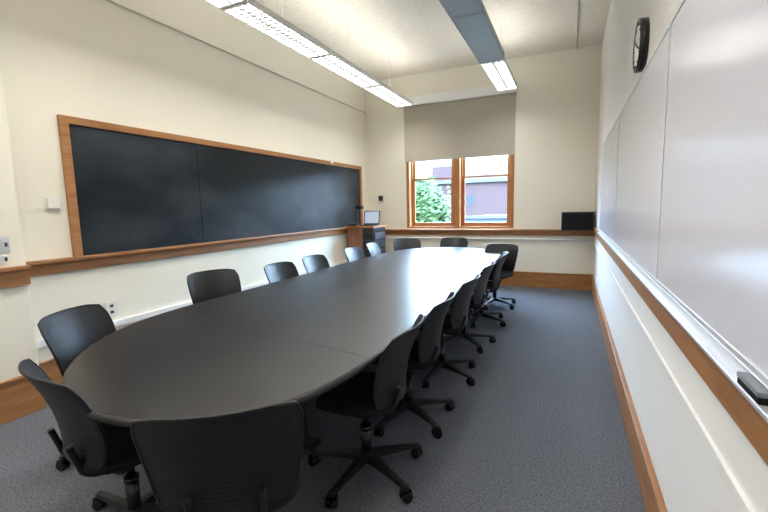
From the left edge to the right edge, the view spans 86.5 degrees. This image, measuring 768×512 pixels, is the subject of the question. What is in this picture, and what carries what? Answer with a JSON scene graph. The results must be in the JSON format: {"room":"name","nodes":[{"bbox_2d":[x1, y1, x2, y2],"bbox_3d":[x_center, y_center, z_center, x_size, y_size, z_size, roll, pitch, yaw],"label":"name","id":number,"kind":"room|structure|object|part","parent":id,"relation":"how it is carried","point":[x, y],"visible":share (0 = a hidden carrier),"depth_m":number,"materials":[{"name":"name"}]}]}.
{"room":"seminar room","nodes":[
{"label":"seminar room","id":0,"kind":"room"},
{"bbox_2d":[0,0,367,381],"bbox_3d":[-2.210,-0.954,4.286,0.450,3.870,8.750,2,8,24],"label":"wall","id":1,"kind":"structure","parent":0,"point":[97,60],"depth_m":3.81,"materials":[{"name":"beige paint"}]},
{"bbox_2d":[0,255,7,262],"bbox_3d":[-2.644,0.022,2.824,0.020,0.050,0.056,2,8,24],"label":"wall jack","id":2,"kind":"object","parent":1,"relation":"attached to","point":[3,258],"visible":1,"depth_m":2.83,"materials":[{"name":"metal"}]},
{"bbox_2d":[0,236,10,252],"bbox_3d":[-2.642,-0.078,2.821,0.020,0.110,0.090,2,8,24],"label":"light switch","id":3,"kind":"object","parent":1,"relation":"attached to","point":[4,241],"visible":1,"depth_m":2.84,"materials":[{"name":"metal"}]},
{"bbox_2d":[0,265,30,288],"bbox_3d":[-3.162,0.307,1.648,0.060,0.140,2.900,2,8,24],"label":"trim","id":4,"kind":"structure","parent":1,"relation":"attached to","point":[14,276],"depth_m":2.88,"materials":[{"name":"brown wood"}]},
{"bbox_2d":[0,375,45,425],"bbox_3d":[-3.155,1.170,1.758,0.032,0.300,2.900,2,8,24],"label":"baseboard","id":5,"kind":"object","parent":1,"relation":"attached to","point":[19,398],"visible":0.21,"depth_m":2.92,"materials":[{"name":"brown wood"}]},
{"bbox_2d":[39,358,62,383],"bbox_3d":[-1.490,0.644,5.772,0.032,0.310,5.850,2,8,24],"label":"baseboard","id":6,"kind":"structure","parent":1,"relation":"attached to","point":[50,367],"depth_m":3.24,"materials":[{"name":"brown wood"}]},
{"bbox_2d":[43,196,60,210],"bbox_3d":[-2.612,-0.413,3.217,0.030,0.110,0.110,2,8,24],"label":"thermostat","id":7,"kind":"object","parent":1,"relation":"attached to","point":[50,203],"visible":1,"depth_m":3.20,"materials":[{"name":"white plastic"}]},
{"bbox_2d":[104,300,118,316],"bbox_3d":[-2.447,0.476,3.668,0.011,0.140,0.110,2,8,24],"label":"wall outlet","id":8,"kind":"object","parent":1,"relation":"attached to","point":[111,307],"visible":0.91,"depth_m":3.67,"materials":[{"name":"white plastic"}]},
{"bbox_2d":[26,227,346,276],"bbox_3d":[-1.493,-0.236,5.658,0.070,0.115,5.850,2,8,24],"label":"trim","id":9,"kind":"structure","parent":1,"relation":"attached to","point":[58,265],"depth_m":4.01,"materials":[{"name":"brown wood"}]},
{"bbox_2d":[36,260,347,347],"bbox_3d":[-1.502,0.346,5.721,0.035,0.055,5.800,2,8,24],"label":"cable raceway","id":10,"kind":"object","parent":1,"relation":"attached to","point":[39,343],"depth_m":4.03,"materials":[{"name":"white plastic"}]},
{"bbox_2d":[57,114,362,256],"bbox_3d":[-1.503,-0.863,5.633,0.035,1.135,5.175,2,8,24],"label":"chalkboard","id":11,"kind":"object","parent":1,"relation":"attached to","point":[127,188],"visible":0.86,"depth_m":4.30,"materials":[{"name":"stone"}]},
{"bbox_2d":[107,0,366,112],"bbox_3d":[-1.562,-2.487,5.395,0.030,0.040,5.850,2,8,24],"label":"trim","id":12,"kind":"structure","parent":1,"relation":"attached to","point":[117,2],"depth_m":4.62,"materials":[{"name":"beige paint"}]},
{"bbox_2d":[0,285,645,511],"bbox_3d":[-0.433,1.134,3.638,4.881,0.200,8.950,2,8,24],"label":"floor","id":13,"kind":"structure","parent":0,"point":[540,427],"depth_m":2.54,"materials":[{"name":"grey carpet"}]},
{"bbox_2d":[37,304,125,473],"bbox_3d":[-1.626,0.754,2.533,0.655,0.869,0.641,-1,7,2],"label":"office chair","id":14,"kind":"object","parent":13,"relation":"on","point":[66,333],"visible":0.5,"depth_m":2.48,"materials":[{"name":"grey plastic"}]},
{"bbox_3d":[-1.871,0.528,2.495,0.176,0.403,0.506,-1,7,2],"label":"backrest frame","id":15,"kind":"part","parent":14,"relation":"part of","materials":[{"name":"black plastic"}]},
{"bbox_3d":[-1.871,0.528,2.495,0.172,0.390,0.493,-1,7,2],"label":"backrest","id":16,"kind":"part","parent":14,"relation":"part of","materials":[{"name":"grey plastic"}]},
{"bbox_2d":[18,358,161,511],"bbox_3d":[-1.168,0.829,1.820,0.641,0.870,0.647,4,9,37],"label":"office chair","id":17,"kind":"object","parent":13,"relation":"on","point":[95,448],"visible":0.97,"depth_m":1.59,"materials":[{"name":"grey plastic"}]},
{"bbox_3d":[-1.287,0.622,1.606,0.493,0.390,0.172,4,9,37],"label":"backrest","id":18,"kind":"part","parent":17,"relation":"part of","materials":[{"name":"grey plastic"}]},
{"bbox_3d":[-1.287,0.622,1.605,0.506,0.403,0.176,4,9,37],"label":"backrest frame","id":19,"kind":"part","parent":17,"relation":"part of","materials":[{"name":"black plastic"}]},
{"bbox_3d":[-1.137,0.812,1.825,0.470,0.081,0.450,4,9,37],"label":"seat","id":20,"kind":"part","parent":17,"relation":"part of","materials":[{"name":"black fabric"}]},
{"bbox_2d":[187,269,240,303],"bbox_3d":[-1.491,0.589,3.877,0.638,0.870,0.652,5,9,43],"label":"office chair","id":21,"kind":"object","parent":13,"relation":"on","point":[206,285],"visible":0.51,"depth_m":3.99,"materials":[{"name":"grey plastic"}]},
{"bbox_2d":[130,400,303,511],"bbox_3d":[-0.564,0.851,1.527,0.644,0.870,0.657,-3,7,-12],"label":"office chair","id":22,"kind":"object","parent":13,"relation":"on","point":[248,460],"visible":1,"depth_m":1.27,"materials":[{"name":"grey plastic"}]},
{"bbox_3d":[-0.549,0.834,1.530,0.470,0.081,0.450,-3,7,-12],"label":"seat","id":23,"kind":"part","parent":22,"relation":"part of","materials":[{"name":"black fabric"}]},
{"bbox_2d":[62,247,500,450],"bbox_3d":[0.033,0.568,4.316,1.816,0.740,6.041,2,8,24],"label":"conference table","id":24,"kind":"object","parent":13,"relation":"on","point":[300,338],"visible":0.77,"depth_m":2.24,"materials":[{"name":"laminate"}]},
{"bbox_2d":[264,261,298,283],"bbox_3d":[-0.890,0.517,4.357,0.665,0.870,0.648,2,8,24],"label":"office chair","id":25,"kind":"object","parent":13,"relation":"on","point":[278,271],"visible":0.33,"depth_m":4.47,"materials":[{"name":"grey plastic"}]},
{"bbox_2d":[302,254,329,272],"bbox_3d":[-0.626,0.432,5.025,0.660,0.871,0.632,2,8,24],"label":"office chair","id":26,"kind":"object","parent":13,"relation":"on","point":[312,263],"visible":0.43,"depth_m":5.11,"materials":[{"name":"grey plastic"}]},
{"bbox_2d":[344,247,364,261],"bbox_3d":[-0.209,0.316,5.903,0.661,0.870,0.647,2,8,24],"label":"office chair","id":27,"kind":"object","parent":13,"relation":"on","point":[352,253],"visible":0.36,"depth_m":6.03,"materials":[{"name":"grey plastic"}]},
{"bbox_2d":[345,225,386,257],"bbox_3d":[-0.320,-0.020,7.552,0.580,1.090,0.571,2,8,24],"label":"lectern","id":28,"kind":"object","parent":13,"relation":"on","point":[357,236],"visible":0.34,"depth_m":7.29,"materials":[{"name":"brown wood"}]},
{"bbox_3d":[-0.502,0.023,7.359,0.290,0.960,0.020,2,8,24],"label":"cabinet door","id":29,"kind":"part","parent":28,"relation":"part of","materials":[{"name":"brown wood"}]},
{"bbox_2d":[350,206,363,225],"bbox_3d":[-0.481,-0.734,7.450,0.250,0.360,0.180,2,8,24],"label":"camera","id":30,"kind":"object","parent":28,"relation":"on","point":[357,207],"visible":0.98,"depth_m":7.41,"materials":[{"name":"black plastic"}]},
{"bbox_2d":[360,211,379,225],"bbox_3d":[-0.247,-0.682,7.371,0.300,0.265,0.299,0,7,13],"label":"laptop","id":31,"kind":"object","parent":28,"relation":"on","point":[371,218],"visible":1,"depth_m":7.47,"materials":[{"name":"black plastic"}]},
{"bbox_2d":[308,314,424,508],"bbox_3d":[-0.117,0.760,2.197,0.660,0.870,0.646,1,7,21],"label":"office chair","id":32,"kind":"object","parent":13,"relation":"on","point":[367,394],"visible":1,"depth_m":2.07,"materials":[{"name":"grey plastic"}]},
{"bbox_3d":[-0.113,0.743,2.207,0.450,0.081,0.470,1,7,21],"label":"seat","id":33,"kind":"part","parent":32,"relation":"part of","materials":[{"name":"black fabric"}]},
{"bbox_3d":[0.109,0.531,2.094,0.172,0.390,0.493,1,7,21],"label":"backrest","id":34,"kind":"part","parent":32,"relation":"part of","materials":[{"name":"grey plastic"}]},
{"bbox_3d":[0.109,0.531,2.094,0.176,0.403,0.506,1,7,21],"label":"backrest frame","id":35,"kind":"part","parent":32,"relation":"part of","materials":[{"name":"black plastic"}]},
{"bbox_2d":[366,242,381,255],"bbox_3d":[0.056,0.221,6.647,0.654,0.869,0.638,1,7,19],"label":"office chair","id":36,"kind":"object","parent":13,"relation":"on","point":[373,248],"visible":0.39,"depth_m":6.76,"materials":[{"name":"grey plastic"}]},
{"bbox_2d":[393,238,420,250],"bbox_3d":[0.452,0.144,7.209,0.648,0.870,0.664,-2,7,-5],"label":"office chair","id":37,"kind":"object","parent":13,"relation":"on","point":[402,243],"visible":0.43,"depth_m":7.43,"materials":[{"name":"grey plastic"}]},
{"bbox_2d":[373,291,455,438],"bbox_3d":[0.150,0.682,2.788,0.665,0.870,0.648,1,7,22],"label":"office chair","id":38,"kind":"object","parent":13,"relation":"on","point":[425,350],"visible":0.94,"depth_m":2.60,"materials":[{"name":"grey plastic"}]},
{"bbox_3d":[0.150,0.668,2.785,0.450,0.081,0.470,1,7,22],"label":"seat","id":39,"kind":"part","parent":38,"relation":"part of","materials":[{"name":"black fabric"}]},
{"bbox_3d":[0.371,0.457,2.668,0.172,0.390,0.493,1,7,22],"label":"backrest","id":40,"kind":"part","parent":38,"relation":"part of","materials":[{"name":"grey plastic"}]},
{"bbox_3d":[0.371,0.456,2.668,0.176,0.403,0.506,1,7,22],"label":"backrest frame","id":41,"kind":"part","parent":38,"relation":"part of","materials":[{"name":"black plastic"}]},
{"bbox_2d":[419,274,480,387],"bbox_3d":[0.476,0.593,3.470,0.655,0.870,0.641,2,8,26],"label":"office chair","id":42,"kind":"object","parent":13,"relation":"on","point":[454,323],"visible":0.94,"depth_m":3.29,"materials":[{"name":"grey plastic"}]},
{"bbox_3d":[0.481,0.576,3.486,0.450,0.081,0.470,2,8,26],"label":"seat","id":43,"kind":"part","parent":42,"relation":"part of","materials":[{"name":"black fabric"}]},
{"bbox_3d":[0.695,0.367,3.354,0.172,0.390,0.493,2,8,26],"label":"backrest","id":44,"kind":"part","parent":42,"relation":"part of","materials":[{"name":"grey plastic"}]},
{"bbox_3d":[0.695,0.366,3.353,0.176,0.403,0.506,2,8,26],"label":"backrest frame","id":45,"kind":"part","parent":42,"relation":"part of","materials":[{"name":"black plastic"}]},
{"bbox_2d":[440,237,467,246],"bbox_3d":[1.187,0.132,7.170,0.645,0.870,0.658,2,8,24],"label":"office chair","id":46,"kind":"object","parent":13,"relation":"on","point":[449,241],"visible":0.39,"depth_m":7.39,"materials":[{"name":"grey plastic"}]},
{"bbox_2d":[445,261,495,353],"bbox_3d":[0.825,0.489,4.266,0.661,0.870,0.636,2,8,24],"label":"office chair","id":47,"kind":"object","parent":13,"relation":"on","point":[479,297],"visible":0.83,"depth_m":4.06,"materials":[{"name":"grey plastic"}]},
{"bbox_3d":[0.818,0.476,4.249,0.450,0.081,0.470,2,8,24],"label":"seat","id":48,"kind":"part","parent":47,"relation":"part of","materials":[{"name":"black fabric"}]},
{"bbox_3d":[1.034,0.266,4.123,0.172,0.390,0.493,2,8,24],"label":"backrest","id":49,"kind":"part","parent":47,"relation":"part of","materials":[{"name":"grey plastic"}]},
{"bbox_3d":[1.035,0.266,4.123,0.176,0.403,0.506,2,8,24],"label":"backrest frame","id":50,"kind":"part","parent":47,"relation":"part of","materials":[{"name":"black plastic"}]},
{"bbox_2d":[468,251,508,328],"bbox_3d":[1.187,0.389,5.034,0.662,0.870,0.648,1,7,18],"label":"office chair","id":51,"kind":"object","parent":13,"relation":"on","point":[493,286],"visible":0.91,"depth_m":4.87,"materials":[{"name":"grey plastic"}]},
{"bbox_3d":[1.189,0.373,5.039,0.450,0.081,0.470,1,7,18],"label":"seat","id":52,"kind":"part","parent":51,"relation":"part of","materials":[{"name":"black fabric"}]},
{"bbox_3d":[1.416,0.159,4.940,0.172,0.390,0.493,1,7,18],"label":"backrest","id":53,"kind":"part","parent":51,"relation":"part of","materials":[{"name":"grey plastic"}]},
{"bbox_3d":[1.416,0.159,4.940,0.176,0.403,0.506,1,7,18],"label":"backrest frame","id":54,"kind":"part","parent":51,"relation":"part of","materials":[{"name":"black plastic"}]},
{"bbox_2d":[483,243,517,309],"bbox_3d":[1.580,0.284,5.835,0.648,0.870,0.665,4,9,39],"label":"office chair","id":55,"kind":"object","parent":13,"relation":"on","point":[508,267],"visible":0.63,"depth_m":5.89,"materials":[{"name":"grey plastic"}]},
{"bbox_3d":[1.581,0.268,5.833,0.470,0.081,0.450,4,9,39],"label":"seat","id":56,"kind":"part","parent":55,"relation":"part of","materials":[{"name":"black fabric"}]},
{"bbox_3d":[1.729,0.025,5.995,0.493,0.390,0.172,4,9,39],"label":"backrest","id":57,"kind":"part","parent":55,"relation":"part of","materials":[{"name":"grey plastic"}]},
{"bbox_3d":[1.729,0.025,5.995,0.506,0.403,0.176,4,9,39],"label":"backrest frame","id":58,"kind":"part","parent":55,"relation":"part of","materials":[{"name":"black plastic"}]},
{"bbox_2d":[256,0,610,79],"bbox_3d":[-0.463,-2.924,3.288,4.881,0.200,9.250,2,8,24],"label":"ceiling","id":59,"kind":"structure","parent":0,"point":[406,37],"depth_m":5.61,"materials":[{"name":"white paint"}]},
{"bbox_2d":[205,0,245,8],"bbox_3d":[-1.581,-2.410,2.868,0.296,0.670,1.322,2,8,24],"label":"pendant light","id":60,"kind":"object","parent":59,"relation":"hanging from","point":[219,4],"visible":1,"depth_m":3.48,"materials":[{"name":"white metal"}]},
{"bbox_2d":[222,0,330,57],"bbox_3d":[-1.025,-2.569,4.088,0.296,0.670,1.322,2,8,24],"label":"pendant light","id":61,"kind":"object","parent":59,"relation":"hanging from","point":[252,13],"visible":0.93,"depth_m":4.01,"materials":[{"name":"white metal"}]},
{"bbox_2d":[230,6,312,53],"bbox_3d":[-1.085,-2.279,4.153,0.122,0.014,1.278,2,8,24],"label":"diffuser","id":62,"kind":"object","parent":61,"relation":"attached to","point":[255,23],"depth_m":4.06,"materials":[{"name":"white plastic"}]},
{"bbox_2d":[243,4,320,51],"bbox_3d":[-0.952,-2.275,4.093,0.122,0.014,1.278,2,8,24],"label":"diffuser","id":63,"kind":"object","parent":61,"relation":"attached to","point":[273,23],"depth_m":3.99,"materials":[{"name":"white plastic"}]},
{"bbox_2d":[310,24,379,87],"bbox_3d":[-0.469,-2.728,5.308,0.296,0.670,1.322,2,8,24],"label":"pendant light","id":64,"kind":"object","parent":59,"relation":"hanging from","point":[334,61],"visible":0.91,"depth_m":5.26,"materials":[{"name":"white metal"}]},
{"bbox_2d":[320,58,364,83],"bbox_3d":[-0.528,-2.439,5.373,0.122,0.014,1.278,2,8,24],"label":"diffuser","id":65,"kind":"object","parent":64,"relation":"attached to","point":[326,62],"depth_m":5.30,"materials":[{"name":"white plastic"}]},
{"bbox_2d":[363,68,412,106],"bbox_3d":[0.087,-2.888,6.528,0.296,0.670,1.322,2,8,24],"label":"pendant light","id":66,"kind":"object","parent":59,"relation":"hanging from","point":[383,91],"visible":0.92,"depth_m":6.51,"materials":[{"name":"white metal"}]},
{"bbox_2d":[439,0,481,18],"bbox_3d":[0.478,-2.490,3.143,0.296,0.670,1.368,2,8,24],"label":"pendant light","id":67,"kind":"object","parent":59,"relation":"hanging from","point":[454,8],"visible":1,"depth_m":3.65,"materials":[{"name":"grey metal"}]},
{"bbox_2d":[451,2,503,63],"bbox_3d":[1.046,-2.652,4.389,0.296,0.670,1.368,2,8,24],"label":"pendant light","id":68,"kind":"object","parent":59,"relation":"hanging from","point":[477,30],"visible":0.71,"depth_m":4.28,"materials":[{"name":"grey metal"}]},
{"bbox_2d":[480,55,516,90],"bbox_3d":[1.615,-2.815,5.636,0.296,0.670,1.352,2,8,24],"label":"pendant light","id":69,"kind":"object","parent":59,"relation":"hanging from","point":[500,74],"visible":0.93,"depth_m":5.60,"materials":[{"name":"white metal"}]},
{"bbox_2d":[485,64,503,87],"bbox_3d":[1.555,-2.526,5.701,0.122,0.014,1.308,2,8,24],"label":"diffuser","id":70,"kind":"object","parent":69,"relation":"attached to","point":[492,71],"depth_m":5.62,"materials":[{"name":"white plastic"}]},
{"bbox_2d":[497,63,514,86],"bbox_3d":[1.688,-2.521,5.641,0.122,0.014,1.308,2,8,24],"label":"diffuser","id":71,"kind":"object","parent":69,"relation":"attached to","point":[507,78],"depth_m":5.63,"materials":[{"name":"white plastic"}]},
{"bbox_2d":[576,0,579,48],"bbox_3d":[1.919,-2.950,3.969,0.018,0.017,5.450,2,8,24],"label":"conduit","id":72,"kind":"object","parent":59,"relation":"attached to","point":[578,0],"visible":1,"depth_m":5.53,"materials":[{"name":"white metal"}]},
{"bbox_2d":[364,44,601,273],"bbox_3d":[1.551,-1.329,7.531,4.611,4.070,0.300,2,8,24],"label":"wall","id":73,"kind":"structure","parent":0,"point":[557,113],"depth_m":6.87,"materials":[{"name":"beige paint"}]},
{"bbox_2d":[378,194,383,201],"bbox_3d":[-0.065,-1.143,8.087,0.100,0.160,0.070,2,8,24],"label":"wall speaker","id":74,"kind":"object","parent":73,"relation":"attached to","point":[381,196],"visible":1,"depth_m":8.08,"materials":[{"name":"black plastic"}]},
{"bbox_2d":[411,159,452,225],"bbox_3d":[0.934,-1.655,7.764,0.855,2.170,0.090,2,8,24],"label":"window","id":75,"kind":"structure","parent":73,"relation":"in","point":[413,164],"depth_m":7.90,"materials":[{"name":"brown wood"}]},
{"bbox_3d":[0.933,-2.083,7.733,0.805,1.254,0.035,2,8,24],"label":"sash","id":76,"kind":"part","parent":75,"relation":"part of","materials":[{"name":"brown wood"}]},
{"bbox_3d":[0.940,-1.040,7.822,0.805,0.894,0.035,2,8,24],"label":"sash","id":77,"kind":"part","parent":75,"relation":"part of","materials":[{"name":"brown wood"}]},
{"bbox_2d":[402,85,516,161],"bbox_3d":[1.296,-2.337,7.286,2.050,1.170,0.105,2,8,24],"label":"roller shade","id":78,"kind":"object","parent":73,"relation":"attached to","point":[478,121],"visible":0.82,"depth_m":7.25,"materials":[{"name":"fabric"}]},
{"bbox_2d":[406,155,514,227],"bbox_3d":[1.374,-1.645,7.506,1.990,2.250,0.215,2,8,24],"label":"trim","id":79,"kind":"structure","parent":73,"relation":"attached to","point":[456,162],"depth_m":7.50,"materials":[{"name":"brown wood"}]},
{"bbox_2d":[461,155,510,225],"bbox_3d":[1.840,-1.627,7.354,0.895,2.170,0.090,2,8,24],"label":"window","id":80,"kind":"structure","parent":73,"relation":"in","point":[463,160],"depth_m":7.46,"materials":[{"name":"brown wood"}]},
{"bbox_3d":[1.847,-1.011,7.412,0.845,0.894,0.035,2,8,24],"label":"sash","id":81,"kind":"part","parent":80,"relation":"part of","materials":[{"name":"brown wood"}]},
{"bbox_3d":[1.840,-2.054,7.324,0.845,1.254,0.035,2,8,24],"label":"sash","id":82,"kind":"part","parent":80,"relation":"part of","materials":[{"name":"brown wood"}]},
{"bbox_2d":[385,237,592,240],"bbox_3d":[1.581,-0.318,7.450,3.991,0.030,0.032,2,8,24],"label":"conduit","id":83,"kind":"object","parent":73,"relation":"attached to","point":[385,237],"visible":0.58,"depth_m":7.19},
{"bbox_2d":[385,229,594,235],"bbox_3d":[1.568,-0.430,7.425,4.041,0.110,0.090,2,8,24],"label":"trim","id":84,"kind":"structure","parent":73,"relation":"attached to","point":[497,232],"depth_m":7.24,"materials":[{"name":"brown wood"}]},
{"bbox_2d":[561,212,593,229],"bbox_3d":[3.115,-0.565,6.581,0.465,0.290,0.288,2,8,24],"label":"speaker box","id":85,"kind":"object","parent":84,"relation":"on","point":[569,220],"visible":1,"depth_m":6.45,"materials":[{"name":"black plastic"}]},
{"bbox_2d":[488,271,592,290],"bbox_3d":[1.566,0.380,7.562,4.111,0.270,0.035,2,8,24],"label":"baseboard","id":86,"kind":"structure","parent":73,"relation":"attached to","point":[519,278],"depth_m":6.98,"materials":[{"name":"brown wood"}]},
{"bbox_2d":[593,0,767,511],"bbox_3d":[1.694,-0.831,2.522,0.200,3.870,8.750,2,8,24],"label":"wall","id":87,"kind":"structure","parent":0,"point":[689,478],"depth_m":1.80,"materials":[{"name":"paint"}]},
{"bbox_2d":[599,115,618,241],"bbox_3d":[2.450,-0.787,4.464,0.018,1.115,1.970,2,8,24],"label":"whiteboard","id":88,"kind":"object","parent":87,"relation":"attached to","point":[610,144],"visible":0.74,"depth_m":4.24,"materials":[{"name":"ceramic"}]},
{"bbox_2d":[591,276,667,511],"bbox_3d":[1.631,0.963,2.786,0.028,0.250,8.750,2,8,24],"label":"baseboard","id":89,"kind":"structure","parent":87,"relation":"attached to","point":[653,500],"depth_m":2.33,"materials":[{"name":"brown wood"}]},
{"bbox_2d":[633,17,649,73],"bbox_3d":[1.532,-1.255,2.436,0.049,0.301,0.301,2,8,24],"label":"wall clock","id":90,"kind":"object","parent":87,"relation":"attached to","point":[642,31],"visible":1,"depth_m":2.35,"materials":[{"name":"black plastic"}]},
{"bbox_2d":[613,23,669,280],"bbox_3d":[1.636,-0.553,2.679,0.018,1.115,1.980,2,8,24],"label":"whiteboard","id":91,"kind":"object","parent":87,"relation":"attached to","point":[642,116],"visible":0.74,"depth_m":2.28,"materials":[{"name":"ceramic"}]},
{"bbox_2d":[594,243,754,511],"bbox_3d":[1.624,0.320,2.705,0.012,0.025,8.750,2,8,24],"label":"trim","id":92,"kind":"structure","parent":87,"relation":"attached to","point":[737,491],"depth_m":1.24,"materials":[{"name":"white plastic"}]},
{"bbox_2d":[593,228,767,465],"bbox_3d":[1.590,0.107,2.643,0.035,0.105,8.660,2,8,24],"label":"trim","id":93,"kind":"structure","parent":87,"relation":"attached to","point":[750,422],"depth_m":1.09,"materials":[{"name":"brown wood"}]},
{"bbox_2d":[597,230,767,422],"bbox_3d":[1.632,0.021,2.745,0.047,0.034,5.900,2,8,24],"label":"marker tray","id":94,"kind":"object","parent":87,"relation":"attached to","point":[724,359],"visible":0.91,"depth_m":1.19,"materials":[{"name":"metal"}]},
{"bbox_2d":[737,371,767,405],"bbox_3d":[0.752,0.268,0.832,0.023,0.026,0.114,2,8,24],"label":"eraser","id":95,"kind":"object","parent":94,"relation":"on","point":[749,383],"visible":1,"depth_m":0.82,"materials":[{"name":"black plastic"}]},
{"bbox_2d":[655,0,767,385],"bbox_3d":[0.823,-0.320,0.895,0.018,1.115,1.970,2,8,24],"label":"whiteboard","id":96,"kind":"object","parent":87,"relation":"attached to","point":[712,249],"visible":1,"depth_m":1.11,"materials":[{"name":"ceramic"}]},
{"label":"outside","id":97,"kind":"structure","parent":0,"visible":0},
{"bbox_3d":[20.413,0.144,45.193,120.000,0.100,81.550,2,8,24],"label":"lawn","id":98,"kind":"structure","parent":97,"visible":0},
{"bbox_2d":[415,170,450,222],"bbox_3d":[1.252,-0.061,18.276,3.995,7.601,3.091,2,8,28],"label":"leafy tree","id":99,"kind":"object","parent":98,"relation":"on","point":[430,207],"visible":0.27,"depth_m":16.98,"materials":[{"name":"green plant"}]},
{"bbox_2d":[430,166,506,221],"bbox_3d":[25.429,-5.479,46.183,44.400,10.600,14.300,2,8,24],"label":"brick building","id":100,"kind":"structure","parent":98,"relation":"on","point":[482,196],"depth_m":45.18,"materials":[{"name":"purple brick"}]},
{"bbox_2d":[465,214,506,221],"bbox_3d":[18.628,-1.072,33.867,22.400,5.100,13.200,2,8,24],"label":"annex","id":101,"kind":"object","parent":98,"relation":"on","point":[489,217],"visible":0.05,"depth_m":31.48,"materials":[{"name":"white"}]}
]}

